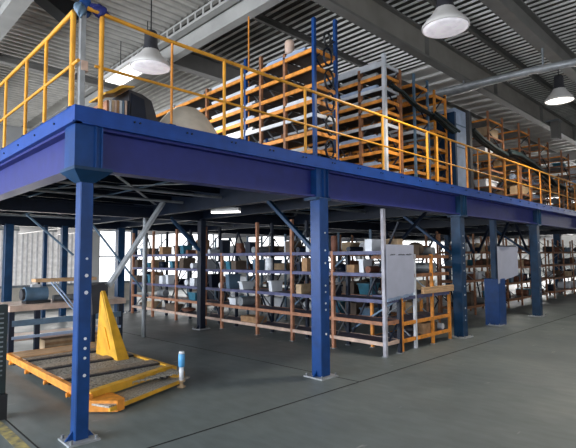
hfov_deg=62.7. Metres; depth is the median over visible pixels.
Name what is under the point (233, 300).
plastic tub
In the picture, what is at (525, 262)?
sack
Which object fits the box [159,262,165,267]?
drum
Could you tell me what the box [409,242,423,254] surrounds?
sack
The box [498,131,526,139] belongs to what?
shelf
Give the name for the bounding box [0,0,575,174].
ceiling
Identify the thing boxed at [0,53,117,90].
girder
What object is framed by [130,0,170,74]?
pendant lamp
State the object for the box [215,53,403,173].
storage rack
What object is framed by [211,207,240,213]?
strip light
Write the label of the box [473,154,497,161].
shelf
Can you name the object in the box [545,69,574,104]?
pendant lamp
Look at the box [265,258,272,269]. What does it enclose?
drum
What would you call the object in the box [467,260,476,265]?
plastic tub
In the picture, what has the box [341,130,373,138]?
shelf
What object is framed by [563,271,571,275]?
carton
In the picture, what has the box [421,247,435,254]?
roll
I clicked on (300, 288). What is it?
carton
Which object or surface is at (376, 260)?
storage rack
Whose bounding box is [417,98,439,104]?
shelf
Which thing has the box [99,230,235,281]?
window
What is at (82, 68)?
post
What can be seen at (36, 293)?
motor
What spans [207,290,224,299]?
plastic tub
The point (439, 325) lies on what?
roll
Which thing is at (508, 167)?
shelf
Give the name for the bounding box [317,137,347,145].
shelf
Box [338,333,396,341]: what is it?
shelf
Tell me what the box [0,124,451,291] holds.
wall
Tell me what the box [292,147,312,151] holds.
bundle
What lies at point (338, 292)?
plastic tub
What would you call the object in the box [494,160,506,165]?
carton
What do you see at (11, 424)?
trim
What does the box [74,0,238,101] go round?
cable tray
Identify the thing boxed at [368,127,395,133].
shelf
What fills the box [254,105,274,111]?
shelf
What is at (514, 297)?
storage rack
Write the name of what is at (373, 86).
bundle
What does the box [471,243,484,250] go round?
carton
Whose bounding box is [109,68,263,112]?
trim
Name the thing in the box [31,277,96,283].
wooden board
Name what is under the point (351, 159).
shelf
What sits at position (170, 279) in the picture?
plastic tub
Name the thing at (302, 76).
shelf
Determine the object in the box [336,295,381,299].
shelf
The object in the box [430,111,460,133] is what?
bundle
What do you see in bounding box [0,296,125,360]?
workbench
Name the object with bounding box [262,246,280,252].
carton
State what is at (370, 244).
carton
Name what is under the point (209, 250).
roll
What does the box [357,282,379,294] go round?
plastic tub
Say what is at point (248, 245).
plastic tub
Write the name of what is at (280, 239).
window
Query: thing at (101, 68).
guardrail
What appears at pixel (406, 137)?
shelf
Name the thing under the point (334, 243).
drum
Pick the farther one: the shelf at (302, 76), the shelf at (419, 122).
the shelf at (419, 122)
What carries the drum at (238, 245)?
on the storage rack at (385, 341)
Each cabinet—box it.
[89,85,157,121]
[90,282,107,341]
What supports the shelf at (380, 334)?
attached to the storage rack at (414, 317)
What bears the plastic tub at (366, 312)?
on the storage rack at (370, 230)
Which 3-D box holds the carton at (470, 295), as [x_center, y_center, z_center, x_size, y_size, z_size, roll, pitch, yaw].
[5.008,2.118,13.454,0.180,0.383,0.496,3,-5,-44]
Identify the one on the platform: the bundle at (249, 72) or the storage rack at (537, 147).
the storage rack at (537, 147)
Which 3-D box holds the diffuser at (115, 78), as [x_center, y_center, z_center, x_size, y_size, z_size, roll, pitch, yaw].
[-3.794,-3.745,11.577,0.420,0.030,2.200,3,-5,-44]
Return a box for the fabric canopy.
[160,106,216,133]
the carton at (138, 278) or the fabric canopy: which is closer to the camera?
the fabric canopy
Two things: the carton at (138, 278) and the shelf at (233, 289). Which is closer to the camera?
the shelf at (233, 289)
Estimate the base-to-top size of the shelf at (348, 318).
0.018 m
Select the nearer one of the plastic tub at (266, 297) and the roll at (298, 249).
the roll at (298, 249)
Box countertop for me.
[0,296,125,311]
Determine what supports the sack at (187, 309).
on the storage rack at (385, 341)
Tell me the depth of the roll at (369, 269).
8.36 m
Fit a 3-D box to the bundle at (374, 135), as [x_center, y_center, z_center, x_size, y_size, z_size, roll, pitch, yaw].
[1.473,-1.683,9.542,0.195,0.085,1.144,3,-5,-44]
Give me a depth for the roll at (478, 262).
14.03 m
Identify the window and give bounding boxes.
[0,229,74,285]
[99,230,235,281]
[249,236,356,275]
[366,240,444,266]
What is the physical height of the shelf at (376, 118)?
0.018 m
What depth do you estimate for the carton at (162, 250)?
13.43 m
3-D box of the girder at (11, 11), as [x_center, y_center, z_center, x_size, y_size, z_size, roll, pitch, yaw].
[-2.486,-4.613,6.328,0.300,0.500,31.960,3,-5,-44]
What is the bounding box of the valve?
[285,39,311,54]
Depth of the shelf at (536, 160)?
15.77 m
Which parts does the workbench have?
leg, leg, cross rail, cross rail, leg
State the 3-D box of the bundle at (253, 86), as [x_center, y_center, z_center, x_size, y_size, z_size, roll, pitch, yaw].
[-1.000,-2.504,9.307,0.265,0.085,1.581,3,-5,-44]
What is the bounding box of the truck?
[7,291,189,411]
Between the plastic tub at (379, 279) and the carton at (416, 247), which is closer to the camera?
the carton at (416, 247)
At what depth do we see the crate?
8.64 m
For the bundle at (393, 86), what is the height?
0.369 m
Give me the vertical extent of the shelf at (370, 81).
0.018 m
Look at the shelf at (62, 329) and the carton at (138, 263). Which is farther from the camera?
the carton at (138, 263)
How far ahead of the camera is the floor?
6.01 m
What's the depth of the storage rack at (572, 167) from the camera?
19.30 m
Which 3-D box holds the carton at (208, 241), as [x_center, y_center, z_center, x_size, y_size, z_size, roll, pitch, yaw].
[-2.212,0.594,12.275,0.290,0.363,0.212,3,-5,-44]
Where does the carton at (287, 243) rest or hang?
on the storage rack at (385, 341)
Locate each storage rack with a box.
[131,209,403,357]
[156,17,338,159]
[187,229,380,330]
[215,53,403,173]
[263,231,440,322]
[294,244,423,298]
[340,73,430,179]
[340,90,448,183]
[354,111,503,195]
[369,254,452,351]
[422,123,532,201]
[438,234,499,315]
[474,138,550,204]
[487,236,547,308]
[497,150,571,209]
[528,166,575,210]
[540,239,575,298]
[543,174,575,197]
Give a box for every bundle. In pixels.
[73,0,109,17]
[155,92,211,114]
[211,101,269,118]
[212,69,264,89]
[212,85,265,104]
[214,115,255,130]
[226,127,254,136]
[266,47,307,66]
[267,96,311,112]
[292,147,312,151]
[338,61,380,77]
[339,96,381,110]
[339,107,381,120]
[340,72,379,87]
[340,85,378,98]
[341,134,380,144]
[358,161,381,165]
[388,83,432,116]
[389,110,432,121]
[395,168,418,172]
[402,93,425,101]
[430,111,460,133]
[472,128,508,157]
[507,149,557,187]
[556,181,575,193]
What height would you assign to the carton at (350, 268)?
0.142 m
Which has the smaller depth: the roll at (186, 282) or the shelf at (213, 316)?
the shelf at (213, 316)
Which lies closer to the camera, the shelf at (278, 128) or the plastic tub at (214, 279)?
the shelf at (278, 128)
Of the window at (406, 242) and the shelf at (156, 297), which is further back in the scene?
the window at (406, 242)
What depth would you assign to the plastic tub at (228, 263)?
11.19 m
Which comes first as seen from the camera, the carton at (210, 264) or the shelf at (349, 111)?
the shelf at (349, 111)
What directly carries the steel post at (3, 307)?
on the floor
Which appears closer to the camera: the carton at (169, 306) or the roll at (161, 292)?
the carton at (169, 306)
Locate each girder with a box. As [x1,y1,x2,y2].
[0,0,33,40]
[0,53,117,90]
[22,0,283,134]
[34,0,78,25]
[170,52,538,177]
[312,0,575,144]
[480,0,575,83]
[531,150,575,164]
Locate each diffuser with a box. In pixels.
[106,65,141,84]
[131,60,169,74]
[211,211,239,213]
[423,17,468,37]
[545,97,573,103]
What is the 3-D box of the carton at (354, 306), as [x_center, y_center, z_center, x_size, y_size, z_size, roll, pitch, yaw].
[1.611,2.018,11.328,0.345,0.301,0.336,3,-5,-44]
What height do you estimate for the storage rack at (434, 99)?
2.284 m
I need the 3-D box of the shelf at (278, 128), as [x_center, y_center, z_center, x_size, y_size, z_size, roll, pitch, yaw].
[-0.070,-1.729,8.549,0.540,0.018,0.575,3,-5,-44]
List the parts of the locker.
panel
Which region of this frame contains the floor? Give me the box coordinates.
[0,273,575,447]
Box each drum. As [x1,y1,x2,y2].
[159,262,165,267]
[236,243,243,252]
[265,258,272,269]
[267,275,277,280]
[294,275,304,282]
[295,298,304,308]
[331,236,337,251]
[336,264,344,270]
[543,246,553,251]
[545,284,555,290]
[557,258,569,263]
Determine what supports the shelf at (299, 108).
attached to the storage rack at (312, 72)
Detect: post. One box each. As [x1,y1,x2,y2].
[0,304,7,419]
[77,13,87,105]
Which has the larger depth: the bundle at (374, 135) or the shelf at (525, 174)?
the shelf at (525, 174)
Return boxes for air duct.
[417,48,575,97]
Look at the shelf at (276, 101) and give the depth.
8.45 m
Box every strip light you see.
[104,21,166,84]
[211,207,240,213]
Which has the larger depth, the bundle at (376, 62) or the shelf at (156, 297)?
the shelf at (156, 297)
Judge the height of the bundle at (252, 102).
0.085 m
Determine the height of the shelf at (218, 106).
0.018 m
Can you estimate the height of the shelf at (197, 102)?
0.018 m
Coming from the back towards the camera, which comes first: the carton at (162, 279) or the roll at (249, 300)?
the carton at (162, 279)
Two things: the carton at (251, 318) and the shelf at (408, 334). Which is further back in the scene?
the carton at (251, 318)
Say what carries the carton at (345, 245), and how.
on the storage rack at (370, 230)
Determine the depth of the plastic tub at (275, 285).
10.19 m
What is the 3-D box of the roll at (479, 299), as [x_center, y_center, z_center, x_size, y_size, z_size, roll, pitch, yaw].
[5.615,2.260,14.040,0.172,0.168,0.481,3,-5,-44]
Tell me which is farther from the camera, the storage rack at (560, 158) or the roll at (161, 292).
the storage rack at (560, 158)
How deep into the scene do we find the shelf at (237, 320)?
10.85 m
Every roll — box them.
[52,294,73,300]
[157,289,168,296]
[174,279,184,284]
[184,279,189,285]
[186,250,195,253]
[190,263,196,268]
[208,249,219,253]
[230,292,244,296]
[238,248,245,252]
[238,296,254,305]
[251,247,268,252]
[296,247,305,251]
[346,247,363,250]
[359,242,364,250]
[365,266,379,272]
[416,263,436,272]
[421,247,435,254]
[437,323,443,328]
[475,260,482,264]
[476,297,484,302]
[492,176,502,180]
[509,174,522,178]
[514,276,518,281]
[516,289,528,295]
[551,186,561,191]
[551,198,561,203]
[557,282,570,287]
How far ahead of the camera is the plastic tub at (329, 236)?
9.21 m
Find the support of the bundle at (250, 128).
on the storage rack at (312, 72)
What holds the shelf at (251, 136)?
attached to the storage rack at (312, 72)
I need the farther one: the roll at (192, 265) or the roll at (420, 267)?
the roll at (192, 265)
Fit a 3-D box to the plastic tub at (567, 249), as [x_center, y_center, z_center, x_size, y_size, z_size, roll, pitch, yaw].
[11.729,1.097,20.097,0.570,0.192,0.424,3,-5,-44]
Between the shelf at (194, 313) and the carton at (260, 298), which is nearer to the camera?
the shelf at (194, 313)
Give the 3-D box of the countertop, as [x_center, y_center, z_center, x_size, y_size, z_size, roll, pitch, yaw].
[-4.253,1.491,8.942,2.050,0.100,0.950,3,-5,-44]
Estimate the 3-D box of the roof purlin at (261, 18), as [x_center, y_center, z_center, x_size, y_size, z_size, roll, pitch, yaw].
[13.097,-3.839,24.116,39.880,0.160,0.080,3,-5,-44]
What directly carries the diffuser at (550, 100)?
attached to the pendant lamp at (559, 95)
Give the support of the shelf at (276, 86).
attached to the storage rack at (312, 72)
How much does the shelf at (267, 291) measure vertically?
0.018 m
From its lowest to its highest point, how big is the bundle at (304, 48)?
0.085 m
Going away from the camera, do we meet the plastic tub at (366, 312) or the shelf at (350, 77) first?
the shelf at (350, 77)
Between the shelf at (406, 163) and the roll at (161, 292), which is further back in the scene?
the roll at (161, 292)
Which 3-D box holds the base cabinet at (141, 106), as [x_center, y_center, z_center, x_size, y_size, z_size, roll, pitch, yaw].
[-1.909,-1.295,5.593,0.740,0.539,0.500,3,-5,-44]
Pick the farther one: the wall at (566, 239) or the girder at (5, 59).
the wall at (566, 239)
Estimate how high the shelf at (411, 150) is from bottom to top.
0.018 m
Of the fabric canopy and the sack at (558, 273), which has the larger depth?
the sack at (558, 273)
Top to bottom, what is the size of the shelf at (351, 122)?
0.018 m
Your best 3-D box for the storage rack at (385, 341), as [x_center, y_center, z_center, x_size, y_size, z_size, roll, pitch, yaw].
[-1.393,1.239,11.422,0.550,2.500,9.210,3,-5,-44]
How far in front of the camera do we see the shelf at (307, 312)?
9.27 m
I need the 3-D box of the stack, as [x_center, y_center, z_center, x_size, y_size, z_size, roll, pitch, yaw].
[-2.029,-1.214,5.399,0.264,0.352,0.400,3,-5,-44]
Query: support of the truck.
on the floor
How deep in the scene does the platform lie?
7.88 m
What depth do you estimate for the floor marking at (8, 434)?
4.49 m
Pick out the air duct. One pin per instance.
(465, 87)
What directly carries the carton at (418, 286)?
on the storage rack at (436, 234)
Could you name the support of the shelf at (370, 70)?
attached to the storage rack at (357, 126)
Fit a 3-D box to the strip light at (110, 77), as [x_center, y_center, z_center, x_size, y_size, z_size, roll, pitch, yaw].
[-3.798,-4.237,11.610,0.600,1.015,2.200,3,-5,-44]
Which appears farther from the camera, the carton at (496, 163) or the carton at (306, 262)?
the carton at (496, 163)
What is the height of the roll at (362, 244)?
0.211 m
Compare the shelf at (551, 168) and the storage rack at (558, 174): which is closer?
the shelf at (551, 168)
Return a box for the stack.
[93,100,129,114]
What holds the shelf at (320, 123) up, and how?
attached to the storage rack at (312, 72)
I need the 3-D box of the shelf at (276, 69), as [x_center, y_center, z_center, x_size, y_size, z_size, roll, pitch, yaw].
[-0.078,-2.807,8.623,0.540,0.018,0.575,3,-5,-44]
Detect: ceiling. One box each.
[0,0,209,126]
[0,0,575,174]
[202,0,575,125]
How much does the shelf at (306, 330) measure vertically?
0.018 m
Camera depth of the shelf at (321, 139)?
8.06 m
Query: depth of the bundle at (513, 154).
14.24 m
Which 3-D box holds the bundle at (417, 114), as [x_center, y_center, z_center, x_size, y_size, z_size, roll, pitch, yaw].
[2.615,-2.486,11.408,0.265,0.085,2.004,3,-5,-44]
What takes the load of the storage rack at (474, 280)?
on the floor
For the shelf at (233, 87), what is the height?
0.018 m
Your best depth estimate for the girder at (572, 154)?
24.27 m
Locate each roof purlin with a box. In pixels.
[252,13,575,164]
[426,0,575,109]
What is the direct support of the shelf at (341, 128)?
attached to the storage rack at (357, 126)
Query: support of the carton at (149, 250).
on the storage rack at (385, 341)
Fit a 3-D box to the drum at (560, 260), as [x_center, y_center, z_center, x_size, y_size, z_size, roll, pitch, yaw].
[11.683,1.567,20.037,0.462,0.246,0.462,3,-5,-44]
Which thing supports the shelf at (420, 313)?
attached to the storage rack at (414, 317)
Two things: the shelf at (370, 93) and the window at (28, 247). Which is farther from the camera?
the window at (28, 247)
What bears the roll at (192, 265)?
on the storage rack at (385, 341)
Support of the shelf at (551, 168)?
attached to the storage rack at (560, 158)
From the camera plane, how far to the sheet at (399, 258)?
8.26 m
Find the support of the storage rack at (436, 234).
on the floor
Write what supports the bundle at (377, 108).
on the storage rack at (357, 126)
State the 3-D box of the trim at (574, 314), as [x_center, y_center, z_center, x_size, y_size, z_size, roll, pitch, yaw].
[7.576,2.527,12.854,31.000,0.002,0.020,3,-5,-44]
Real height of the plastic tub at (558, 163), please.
0.141 m
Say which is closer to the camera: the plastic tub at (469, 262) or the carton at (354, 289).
the carton at (354, 289)
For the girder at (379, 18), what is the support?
attached to the wall
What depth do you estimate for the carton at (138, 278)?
14.42 m
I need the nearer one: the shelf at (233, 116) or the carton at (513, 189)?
the shelf at (233, 116)
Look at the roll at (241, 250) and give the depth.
10.88 m
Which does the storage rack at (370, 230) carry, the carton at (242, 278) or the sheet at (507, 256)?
the carton at (242, 278)
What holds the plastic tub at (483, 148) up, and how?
on the storage rack at (482, 157)
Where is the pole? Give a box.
[248,16,249,140]
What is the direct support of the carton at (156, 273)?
on the storage rack at (385, 341)
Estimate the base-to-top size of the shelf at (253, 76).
0.018 m
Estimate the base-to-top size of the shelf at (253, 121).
0.018 m
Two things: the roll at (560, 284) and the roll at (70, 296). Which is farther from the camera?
the roll at (560, 284)
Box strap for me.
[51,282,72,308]
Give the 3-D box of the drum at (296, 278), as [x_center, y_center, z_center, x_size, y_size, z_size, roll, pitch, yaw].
[0.378,1.754,14.952,0.417,0.237,0.417,3,-5,-44]
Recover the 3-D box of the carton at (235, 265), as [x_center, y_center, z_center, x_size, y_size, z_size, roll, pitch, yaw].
[-1.159,0.967,11.110,0.301,0.205,0.179,3,-5,-44]
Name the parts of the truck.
rail, plate, cross plate, cross plate, mast plate, cross plate, rail, rail, ramp plate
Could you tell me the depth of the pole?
9.12 m
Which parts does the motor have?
motor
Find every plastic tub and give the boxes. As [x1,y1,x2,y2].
[165,275,174,283]
[168,261,178,267]
[179,245,191,253]
[187,291,196,300]
[207,274,219,286]
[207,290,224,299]
[219,240,230,252]
[224,261,230,268]
[224,274,241,288]
[228,297,238,304]
[238,281,254,289]
[243,242,260,252]
[251,259,264,269]
[263,296,281,305]
[267,280,283,291]
[274,259,282,262]
[295,262,301,270]
[328,235,334,251]
[329,284,342,295]
[329,300,345,312]
[357,259,372,272]
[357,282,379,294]
[359,306,381,316]
[376,278,380,287]
[409,141,425,145]
[443,260,451,265]
[465,243,469,250]
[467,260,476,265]
[473,146,492,153]
[474,179,498,186]
[552,162,566,166]
[564,247,570,251]
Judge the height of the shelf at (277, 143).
0.018 m
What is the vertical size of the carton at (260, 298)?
0.239 m
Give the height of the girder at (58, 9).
0.450 m
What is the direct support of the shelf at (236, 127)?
attached to the storage rack at (312, 72)
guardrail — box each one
[0,9,79,148]
[87,6,575,210]
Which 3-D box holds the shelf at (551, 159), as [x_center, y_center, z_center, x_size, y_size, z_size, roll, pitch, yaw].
[9.536,-2.357,17.661,0.840,0.018,1.400,3,-5,-44]
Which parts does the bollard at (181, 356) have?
stem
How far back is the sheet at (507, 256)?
11.82 m
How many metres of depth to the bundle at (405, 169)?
9.95 m
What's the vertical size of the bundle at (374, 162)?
0.085 m
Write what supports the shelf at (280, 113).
attached to the storage rack at (312, 72)
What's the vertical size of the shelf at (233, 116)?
0.018 m
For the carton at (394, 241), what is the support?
on the storage rack at (414, 317)
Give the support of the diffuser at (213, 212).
attached to the strip light at (229, 209)
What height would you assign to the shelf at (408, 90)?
0.018 m
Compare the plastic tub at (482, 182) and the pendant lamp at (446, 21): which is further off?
the plastic tub at (482, 182)
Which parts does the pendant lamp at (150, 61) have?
lamp shade, cord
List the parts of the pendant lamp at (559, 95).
lamp shade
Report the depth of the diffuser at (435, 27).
7.56 m
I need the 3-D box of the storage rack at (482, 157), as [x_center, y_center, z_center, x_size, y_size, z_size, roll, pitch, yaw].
[3.820,-1.646,14.586,1.030,2.384,5.240,3,-5,-44]
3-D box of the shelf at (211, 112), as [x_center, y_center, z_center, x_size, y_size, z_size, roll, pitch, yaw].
[-1.924,-2.366,10.482,0.540,0.018,1.175,3,-5,-44]
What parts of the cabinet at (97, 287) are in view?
leg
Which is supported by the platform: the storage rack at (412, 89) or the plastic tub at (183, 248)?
the storage rack at (412, 89)
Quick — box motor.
[19,284,49,303]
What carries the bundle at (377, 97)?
on the storage rack at (357, 126)
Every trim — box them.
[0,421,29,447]
[5,419,38,447]
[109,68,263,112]
[124,332,358,381]
[148,314,574,447]
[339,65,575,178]
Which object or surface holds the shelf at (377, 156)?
attached to the storage rack at (357, 126)
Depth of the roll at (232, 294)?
14.53 m
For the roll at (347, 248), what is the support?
on the storage rack at (385, 341)
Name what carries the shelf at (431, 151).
attached to the storage rack at (434, 99)
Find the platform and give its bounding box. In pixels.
[0,104,575,447]
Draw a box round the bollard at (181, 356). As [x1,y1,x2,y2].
[177,351,185,387]
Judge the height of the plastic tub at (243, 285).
0.182 m
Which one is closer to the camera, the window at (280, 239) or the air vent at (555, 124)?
the air vent at (555, 124)
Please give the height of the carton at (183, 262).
0.278 m
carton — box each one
[134,275,141,281]
[135,259,141,266]
[147,248,158,253]
[147,301,161,307]
[151,260,164,267]
[151,272,163,282]
[155,274,167,283]
[159,247,171,253]
[159,276,165,283]
[165,303,183,310]
[179,258,195,267]
[190,278,196,285]
[196,240,209,253]
[207,259,215,268]
[231,261,245,269]
[240,276,254,285]
[241,314,266,322]
[253,296,262,304]
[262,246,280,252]
[274,263,296,269]
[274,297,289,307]
[285,241,300,251]
[296,283,310,293]
[302,258,310,270]
[342,242,359,250]
[342,281,363,293]
[345,301,363,314]
[347,264,358,272]
[365,239,380,250]
[380,239,402,255]
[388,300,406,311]
[405,300,419,312]
[410,322,430,333]
[414,245,418,254]
[416,280,434,289]
[466,272,481,278]
[467,292,473,305]
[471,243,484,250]
[476,126,497,138]
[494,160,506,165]
[494,190,509,194]
[510,185,528,194]
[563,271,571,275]
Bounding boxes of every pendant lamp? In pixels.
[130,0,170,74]
[422,0,469,38]
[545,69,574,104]
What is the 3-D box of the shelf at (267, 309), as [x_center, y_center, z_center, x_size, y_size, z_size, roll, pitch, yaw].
[-0.132,1.824,10.084,0.440,0.018,1.020,3,-5,-44]
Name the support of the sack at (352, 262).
on the storage rack at (370, 230)
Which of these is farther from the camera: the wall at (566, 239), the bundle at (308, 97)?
the wall at (566, 239)
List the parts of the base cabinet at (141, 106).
panel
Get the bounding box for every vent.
[545,118,561,140]
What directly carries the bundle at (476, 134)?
hanging from the storage rack at (482, 157)
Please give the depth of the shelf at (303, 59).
8.11 m
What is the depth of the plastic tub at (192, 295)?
12.21 m
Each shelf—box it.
[14,325,97,341]
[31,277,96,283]
[155,296,186,298]
[180,311,217,315]
[182,298,214,301]
[186,95,220,107]
[202,109,222,119]
[209,301,229,303]
[209,315,233,317]
[211,110,258,125]
[212,79,258,97]
[212,94,264,111]
[218,123,258,134]
[224,317,269,323]
[225,288,265,290]
[227,304,269,307]
[238,135,264,141]
[250,73,275,82]
[251,88,280,98]
[251,119,277,125]
[252,131,280,138]
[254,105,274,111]
[262,322,304,328]
[263,307,304,311]
[266,63,303,77]
[266,79,304,93]
[266,96,298,106]
[266,290,295,292]
[267,111,301,121]
[267,124,303,133]
[271,140,303,148]
[290,52,329,67]
[290,70,330,84]
[291,88,326,98]
[291,104,327,114]
[292,117,330,127]
[292,135,328,143]
[297,327,345,334]
[298,310,345,315]
[317,125,346,132]
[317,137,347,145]
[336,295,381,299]
[336,315,396,321]
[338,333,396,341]
[339,74,366,83]
[339,84,367,93]
[339,96,369,105]
[339,107,368,115]
[340,118,372,127]
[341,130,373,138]
[343,144,373,151]
[344,156,374,162]
[364,78,394,86]
[365,67,395,74]
[365,90,394,97]
[366,115,394,121]
[367,102,393,108]
[367,140,394,145]
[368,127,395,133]
[369,154,394,158]
[376,333,413,338]
[388,331,426,335]
[391,106,416,114]
[391,314,428,319]
[392,87,421,98]
[392,119,422,127]
[394,134,423,140]
[394,148,420,153]
[394,161,421,165]
[403,150,439,157]
[408,311,447,316]
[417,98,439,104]
[472,120,498,128]
[472,137,498,146]
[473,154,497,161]
[473,171,498,177]
[475,188,499,191]
[491,165,524,170]
[497,180,524,185]
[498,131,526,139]
[501,172,538,178]
[507,158,544,164]
[522,146,542,150]
[536,192,565,195]
[537,157,565,163]
[544,167,564,170]
[545,175,575,179]
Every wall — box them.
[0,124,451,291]
[0,281,129,301]
[465,234,575,273]
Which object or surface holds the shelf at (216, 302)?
attached to the storage rack at (385, 341)
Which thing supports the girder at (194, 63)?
attached to the wall at (566, 239)
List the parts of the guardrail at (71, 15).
post, post, rail, rail, post, post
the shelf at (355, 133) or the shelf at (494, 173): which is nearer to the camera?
the shelf at (355, 133)
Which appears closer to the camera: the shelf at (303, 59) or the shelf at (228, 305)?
the shelf at (303, 59)
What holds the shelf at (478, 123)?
attached to the storage rack at (482, 157)
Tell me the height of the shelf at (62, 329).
0.040 m
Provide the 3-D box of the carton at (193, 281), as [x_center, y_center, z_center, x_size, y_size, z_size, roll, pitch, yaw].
[-2.390,1.514,12.384,0.290,0.205,0.206,3,-5,-44]
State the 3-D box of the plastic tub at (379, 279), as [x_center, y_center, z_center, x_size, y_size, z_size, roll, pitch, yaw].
[2.479,1.591,12.797,0.450,0.241,0.323,3,-5,-44]
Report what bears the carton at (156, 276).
on the storage rack at (385, 341)
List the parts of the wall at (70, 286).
cap rail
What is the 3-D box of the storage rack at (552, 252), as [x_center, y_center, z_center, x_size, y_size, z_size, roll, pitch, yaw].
[12.297,1.871,20.664,6.285,2.310,0.642,3,-5,-44]
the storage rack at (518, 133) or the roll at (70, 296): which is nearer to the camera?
the roll at (70, 296)
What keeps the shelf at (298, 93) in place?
attached to the storage rack at (312, 72)
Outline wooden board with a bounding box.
[421,285,453,293]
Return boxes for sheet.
[386,244,414,301]
[497,246,517,283]
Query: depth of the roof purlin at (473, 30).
12.59 m
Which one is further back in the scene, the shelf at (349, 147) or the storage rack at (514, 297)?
the storage rack at (514, 297)
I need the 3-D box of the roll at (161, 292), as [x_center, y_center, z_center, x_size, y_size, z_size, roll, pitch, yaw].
[-3.589,1.977,13.566,0.199,0.194,0.360,3,-5,-44]
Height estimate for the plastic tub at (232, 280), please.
0.337 m
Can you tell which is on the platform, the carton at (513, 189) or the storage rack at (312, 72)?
the storage rack at (312, 72)
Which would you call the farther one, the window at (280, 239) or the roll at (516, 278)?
the window at (280, 239)
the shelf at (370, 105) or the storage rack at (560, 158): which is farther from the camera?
the storage rack at (560, 158)
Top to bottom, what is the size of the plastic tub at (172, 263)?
0.196 m
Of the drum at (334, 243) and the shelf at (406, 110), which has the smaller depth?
the drum at (334, 243)
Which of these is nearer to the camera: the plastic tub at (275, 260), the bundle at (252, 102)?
the bundle at (252, 102)
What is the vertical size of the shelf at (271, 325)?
0.018 m
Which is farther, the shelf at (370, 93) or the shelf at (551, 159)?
the shelf at (551, 159)
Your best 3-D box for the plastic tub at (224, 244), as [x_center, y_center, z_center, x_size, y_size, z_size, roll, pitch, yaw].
[-1.539,0.556,11.552,0.280,0.332,0.142,3,-5,-44]
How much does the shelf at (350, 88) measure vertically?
0.018 m
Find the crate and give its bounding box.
[39,335,72,348]
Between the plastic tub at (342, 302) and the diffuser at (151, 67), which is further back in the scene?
the plastic tub at (342, 302)
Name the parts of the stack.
panel, panel, panel, panel, panel, panel, panel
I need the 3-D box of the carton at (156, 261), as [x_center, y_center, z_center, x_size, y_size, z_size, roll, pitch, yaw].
[-3.817,1.163,13.889,0.366,0.230,0.161,3,-5,-44]
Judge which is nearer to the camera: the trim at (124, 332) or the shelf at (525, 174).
the trim at (124, 332)
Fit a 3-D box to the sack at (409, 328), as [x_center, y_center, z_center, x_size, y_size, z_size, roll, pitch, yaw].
[2.257,1.992,9.007,0.225,0.178,0.362,3,-5,-44]
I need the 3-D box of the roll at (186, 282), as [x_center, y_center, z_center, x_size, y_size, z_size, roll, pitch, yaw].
[-2.568,1.552,12.573,0.347,0.154,0.158,3,-5,-44]
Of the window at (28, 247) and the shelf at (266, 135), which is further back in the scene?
the window at (28, 247)
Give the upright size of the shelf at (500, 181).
0.018 m
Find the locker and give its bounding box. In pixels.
[436,108,473,188]
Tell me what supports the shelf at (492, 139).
attached to the storage rack at (482, 157)
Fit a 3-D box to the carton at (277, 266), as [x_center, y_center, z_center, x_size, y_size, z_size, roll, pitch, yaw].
[-0.066,1.196,13.151,0.434,0.210,0.463,3,-5,-44]
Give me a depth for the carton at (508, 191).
14.45 m
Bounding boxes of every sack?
[182,307,195,311]
[350,260,357,264]
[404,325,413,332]
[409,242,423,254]
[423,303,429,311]
[522,259,528,265]
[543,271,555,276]
[555,270,560,276]
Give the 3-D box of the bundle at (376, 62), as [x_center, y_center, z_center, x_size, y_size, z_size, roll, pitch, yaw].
[1.532,-3.119,9.669,0.335,0.085,1.110,3,-5,-44]
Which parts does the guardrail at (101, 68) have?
post, post, post, post, post, rail, post, post, post, post, post, post, post, post, post, post, post, post, post, post, post, post, post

